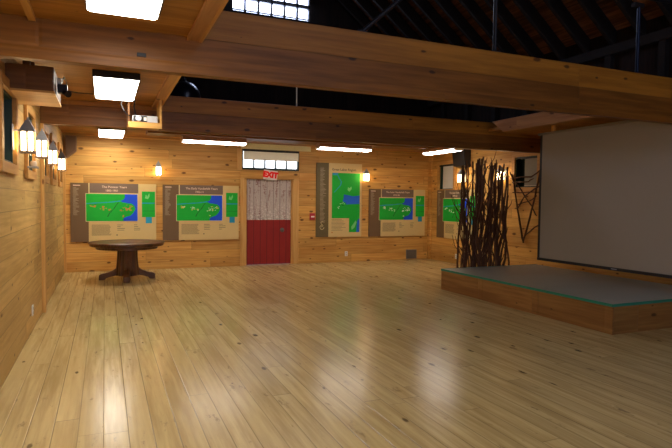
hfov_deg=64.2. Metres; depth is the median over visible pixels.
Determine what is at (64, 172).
trim
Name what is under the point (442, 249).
wall
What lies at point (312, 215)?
fire alarm
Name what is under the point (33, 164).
wall sensor
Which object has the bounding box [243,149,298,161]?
roller blind
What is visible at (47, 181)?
window
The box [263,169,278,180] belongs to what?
exit sign
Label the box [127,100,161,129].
shelf
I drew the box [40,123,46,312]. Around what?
trim
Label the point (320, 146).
strip light
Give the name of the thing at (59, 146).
window
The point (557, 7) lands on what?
rafter
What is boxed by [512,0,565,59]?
rafter
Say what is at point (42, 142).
lantern sconce
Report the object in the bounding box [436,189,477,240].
wall sign
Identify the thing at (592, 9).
rafter
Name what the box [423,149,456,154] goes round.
diffuser
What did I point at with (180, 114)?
beam
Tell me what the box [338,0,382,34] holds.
rafter
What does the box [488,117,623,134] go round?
ceiling
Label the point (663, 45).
trim
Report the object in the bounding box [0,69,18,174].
window
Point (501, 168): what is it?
lantern sconce
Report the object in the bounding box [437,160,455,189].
window
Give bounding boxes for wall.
[0,58,63,387]
[65,0,430,271]
[431,15,671,284]
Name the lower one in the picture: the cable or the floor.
the floor
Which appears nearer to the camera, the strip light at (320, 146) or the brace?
the brace
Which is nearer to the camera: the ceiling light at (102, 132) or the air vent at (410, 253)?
the ceiling light at (102, 132)
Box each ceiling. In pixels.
[0,0,422,152]
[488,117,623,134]
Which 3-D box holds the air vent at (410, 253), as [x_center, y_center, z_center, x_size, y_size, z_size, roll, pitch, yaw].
[2.049,0.817,14.581,0.320,0.250,0.036,0,3,-23]
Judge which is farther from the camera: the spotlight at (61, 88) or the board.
the board
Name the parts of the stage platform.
deck panel, edge trim, deck panel, deck panel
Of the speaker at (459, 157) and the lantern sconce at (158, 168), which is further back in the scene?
the speaker at (459, 157)
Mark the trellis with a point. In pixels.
(511, 175)
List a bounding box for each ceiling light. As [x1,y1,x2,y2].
[85,0,163,19]
[92,69,139,100]
[98,128,124,137]
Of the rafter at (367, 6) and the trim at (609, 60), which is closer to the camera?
the trim at (609, 60)
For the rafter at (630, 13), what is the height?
3.864 m
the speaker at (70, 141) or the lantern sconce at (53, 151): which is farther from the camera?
the speaker at (70, 141)
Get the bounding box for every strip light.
[181,135,246,145]
[315,143,371,151]
[422,148,463,154]
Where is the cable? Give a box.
[62,77,93,94]
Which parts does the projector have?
panel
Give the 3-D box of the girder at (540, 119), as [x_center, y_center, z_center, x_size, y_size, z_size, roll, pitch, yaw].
[5.194,-1.552,4.835,0.120,0.220,11.298,0,3,-23]
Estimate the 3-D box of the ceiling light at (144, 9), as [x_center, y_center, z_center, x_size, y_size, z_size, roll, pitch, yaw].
[-1.225,-1.454,3.131,0.470,0.087,1.300,0,3,-23]
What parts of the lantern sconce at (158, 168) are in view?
lantern frame, glass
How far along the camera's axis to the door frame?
12.82 m
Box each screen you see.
[451,149,511,267]
[537,120,671,278]
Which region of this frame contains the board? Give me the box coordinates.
[146,131,430,150]
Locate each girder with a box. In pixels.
[152,0,223,108]
[493,112,595,131]
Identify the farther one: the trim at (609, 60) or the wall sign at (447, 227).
the wall sign at (447, 227)
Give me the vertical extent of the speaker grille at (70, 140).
0.380 m
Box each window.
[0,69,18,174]
[23,105,36,179]
[45,125,49,183]
[50,133,56,185]
[57,142,62,186]
[232,0,309,21]
[237,143,310,170]
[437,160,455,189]
[511,153,539,191]
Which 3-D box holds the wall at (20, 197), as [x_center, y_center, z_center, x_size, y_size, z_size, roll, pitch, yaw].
[-2.633,-0.117,3.846,0.200,2.970,15.950,0,3,-23]
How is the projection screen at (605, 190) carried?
hanging from the ceiling at (598, 120)
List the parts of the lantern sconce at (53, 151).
lantern frame, glass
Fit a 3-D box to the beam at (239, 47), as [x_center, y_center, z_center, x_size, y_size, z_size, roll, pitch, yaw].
[1.559,-1.558,5.716,9.000,0.570,0.110,0,3,-23]
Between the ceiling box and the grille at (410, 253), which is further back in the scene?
the grille at (410, 253)
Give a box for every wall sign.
[70,183,155,241]
[163,185,238,239]
[316,162,361,236]
[368,189,424,236]
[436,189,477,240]
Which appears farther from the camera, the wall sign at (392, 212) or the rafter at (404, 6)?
the wall sign at (392, 212)
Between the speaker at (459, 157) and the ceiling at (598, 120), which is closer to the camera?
the ceiling at (598, 120)
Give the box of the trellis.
[509,170,539,242]
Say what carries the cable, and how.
hanging from the ceiling at (177, 17)
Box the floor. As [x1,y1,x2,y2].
[0,259,671,447]
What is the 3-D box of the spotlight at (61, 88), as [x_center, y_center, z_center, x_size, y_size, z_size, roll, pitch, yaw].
[-2.582,-1.292,5.097,0.126,0.185,0.133,0,3,-23]
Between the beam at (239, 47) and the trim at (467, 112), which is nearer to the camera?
the beam at (239, 47)
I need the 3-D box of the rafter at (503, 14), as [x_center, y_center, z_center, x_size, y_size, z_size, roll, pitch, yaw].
[2.170,-5.053,9.935,4.450,3.864,0.070,0,3,-23]
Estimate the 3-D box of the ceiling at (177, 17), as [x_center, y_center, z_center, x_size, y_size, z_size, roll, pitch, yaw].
[1.567,-1.607,5.696,9.000,0.060,15.750,0,3,-23]
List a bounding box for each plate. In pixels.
[137,52,145,56]
[427,27,671,106]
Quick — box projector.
[132,115,157,122]
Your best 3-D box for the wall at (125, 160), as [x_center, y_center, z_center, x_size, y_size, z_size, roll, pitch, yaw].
[-1.575,-3.101,12.963,9.400,8.180,0.200,0,3,-23]
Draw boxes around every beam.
[0,11,671,123]
[40,95,539,153]
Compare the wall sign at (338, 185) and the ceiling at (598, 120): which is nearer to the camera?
the ceiling at (598, 120)
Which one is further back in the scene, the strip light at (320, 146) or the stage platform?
the strip light at (320, 146)
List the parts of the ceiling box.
panel, panel, panel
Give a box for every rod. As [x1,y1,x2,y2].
[492,0,500,51]
[631,2,644,73]
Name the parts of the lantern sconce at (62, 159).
lantern frame, glass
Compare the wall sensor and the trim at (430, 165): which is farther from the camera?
the trim at (430, 165)
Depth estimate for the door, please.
13.03 m
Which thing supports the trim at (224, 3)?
attached to the ceiling at (177, 17)
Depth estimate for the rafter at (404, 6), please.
12.24 m
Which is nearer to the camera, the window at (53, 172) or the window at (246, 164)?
the window at (53, 172)
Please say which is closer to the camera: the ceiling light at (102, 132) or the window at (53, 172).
the window at (53, 172)
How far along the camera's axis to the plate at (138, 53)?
4.31 m
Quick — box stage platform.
[441,264,671,334]
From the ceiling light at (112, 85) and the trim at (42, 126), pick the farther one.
the trim at (42, 126)
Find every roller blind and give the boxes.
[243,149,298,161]
[440,165,452,188]
[515,156,536,185]
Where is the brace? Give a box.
[356,0,401,31]
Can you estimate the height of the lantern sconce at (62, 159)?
0.340 m
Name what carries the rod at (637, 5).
on the beam at (239, 47)
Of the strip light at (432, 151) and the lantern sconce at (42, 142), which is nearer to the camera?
the lantern sconce at (42, 142)
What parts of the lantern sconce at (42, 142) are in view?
glass, lantern frame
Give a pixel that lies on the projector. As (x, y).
(136, 118)
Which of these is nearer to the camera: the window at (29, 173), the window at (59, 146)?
the window at (29, 173)
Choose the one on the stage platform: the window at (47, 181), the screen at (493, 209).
the screen at (493, 209)
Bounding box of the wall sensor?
[27,161,38,168]
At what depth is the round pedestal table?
10.26 m
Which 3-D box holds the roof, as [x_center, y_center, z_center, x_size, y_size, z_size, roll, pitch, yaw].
[3.808,-5.041,6.500,4.800,4.040,16.150,0,3,-23]
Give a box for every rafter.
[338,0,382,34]
[354,0,402,37]
[372,0,422,40]
[392,0,443,43]
[412,0,466,46]
[434,0,491,50]
[458,0,518,54]
[484,0,543,58]
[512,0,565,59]
[543,0,589,52]
[577,0,616,44]
[614,0,645,35]
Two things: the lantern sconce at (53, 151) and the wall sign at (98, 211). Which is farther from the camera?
the wall sign at (98, 211)
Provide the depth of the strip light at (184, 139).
10.86 m
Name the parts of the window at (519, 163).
sash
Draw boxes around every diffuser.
[182,140,245,145]
[318,147,370,151]
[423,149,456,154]
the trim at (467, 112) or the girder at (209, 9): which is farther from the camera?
the trim at (467, 112)
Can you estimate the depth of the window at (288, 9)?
12.92 m
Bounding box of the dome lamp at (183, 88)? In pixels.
[170,76,200,97]
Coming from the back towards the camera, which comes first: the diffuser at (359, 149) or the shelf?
the diffuser at (359, 149)
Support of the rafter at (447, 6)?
attached to the roof
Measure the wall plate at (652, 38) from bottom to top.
0.160 m
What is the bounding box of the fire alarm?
[310,213,314,219]
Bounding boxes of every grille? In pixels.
[66,136,74,154]
[407,250,415,257]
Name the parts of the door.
panel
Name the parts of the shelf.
panel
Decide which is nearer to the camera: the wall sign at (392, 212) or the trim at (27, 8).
the trim at (27, 8)
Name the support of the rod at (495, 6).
on the beam at (239, 47)
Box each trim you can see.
[20,0,35,21]
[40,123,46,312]
[63,133,66,272]
[162,0,228,106]
[427,155,432,258]
[441,102,446,118]
[464,104,470,120]
[491,107,497,122]
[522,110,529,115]
[604,55,614,68]
[657,39,669,77]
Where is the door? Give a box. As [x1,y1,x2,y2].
[246,178,292,264]
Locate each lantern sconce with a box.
[11,117,36,153]
[29,129,48,158]
[47,141,58,165]
[53,151,66,170]
[155,161,161,175]
[363,168,369,181]
[457,169,465,182]
[497,166,506,180]
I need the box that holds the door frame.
[240,170,298,265]
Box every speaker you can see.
[65,135,76,157]
[452,149,470,167]
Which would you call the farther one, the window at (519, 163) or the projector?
the window at (519, 163)
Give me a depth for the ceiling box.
4.80 m
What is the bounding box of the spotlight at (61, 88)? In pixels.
[57,78,71,97]
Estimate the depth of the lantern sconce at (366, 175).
13.78 m
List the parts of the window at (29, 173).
sash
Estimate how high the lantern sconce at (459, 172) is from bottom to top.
0.340 m
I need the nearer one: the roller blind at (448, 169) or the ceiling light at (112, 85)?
the ceiling light at (112, 85)
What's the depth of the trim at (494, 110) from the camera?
12.14 m
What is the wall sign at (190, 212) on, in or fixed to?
attached to the wall at (125, 160)
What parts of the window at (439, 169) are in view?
sash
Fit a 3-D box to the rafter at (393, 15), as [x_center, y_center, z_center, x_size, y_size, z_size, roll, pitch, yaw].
[1.063,-5.174,12.504,4.450,3.864,0.070,0,3,-23]
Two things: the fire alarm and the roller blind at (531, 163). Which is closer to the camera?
the roller blind at (531, 163)
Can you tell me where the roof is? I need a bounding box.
[352,0,663,56]
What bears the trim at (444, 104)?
attached to the wall at (442, 249)
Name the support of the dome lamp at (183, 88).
hanging from the roof
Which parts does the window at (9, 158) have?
sash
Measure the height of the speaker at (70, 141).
0.440 m
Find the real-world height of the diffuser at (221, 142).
0.036 m
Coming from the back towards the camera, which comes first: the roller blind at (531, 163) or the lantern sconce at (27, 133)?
the roller blind at (531, 163)
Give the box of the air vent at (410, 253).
[406,249,416,258]
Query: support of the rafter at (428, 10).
attached to the roof
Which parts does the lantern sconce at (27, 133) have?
plate, glass, lantern frame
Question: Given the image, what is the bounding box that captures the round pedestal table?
[88,239,164,282]
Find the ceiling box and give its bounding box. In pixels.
[5,60,60,106]
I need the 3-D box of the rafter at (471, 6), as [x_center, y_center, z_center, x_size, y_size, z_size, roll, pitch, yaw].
[1.949,-5.077,10.449,4.450,3.864,0.070,0,3,-23]

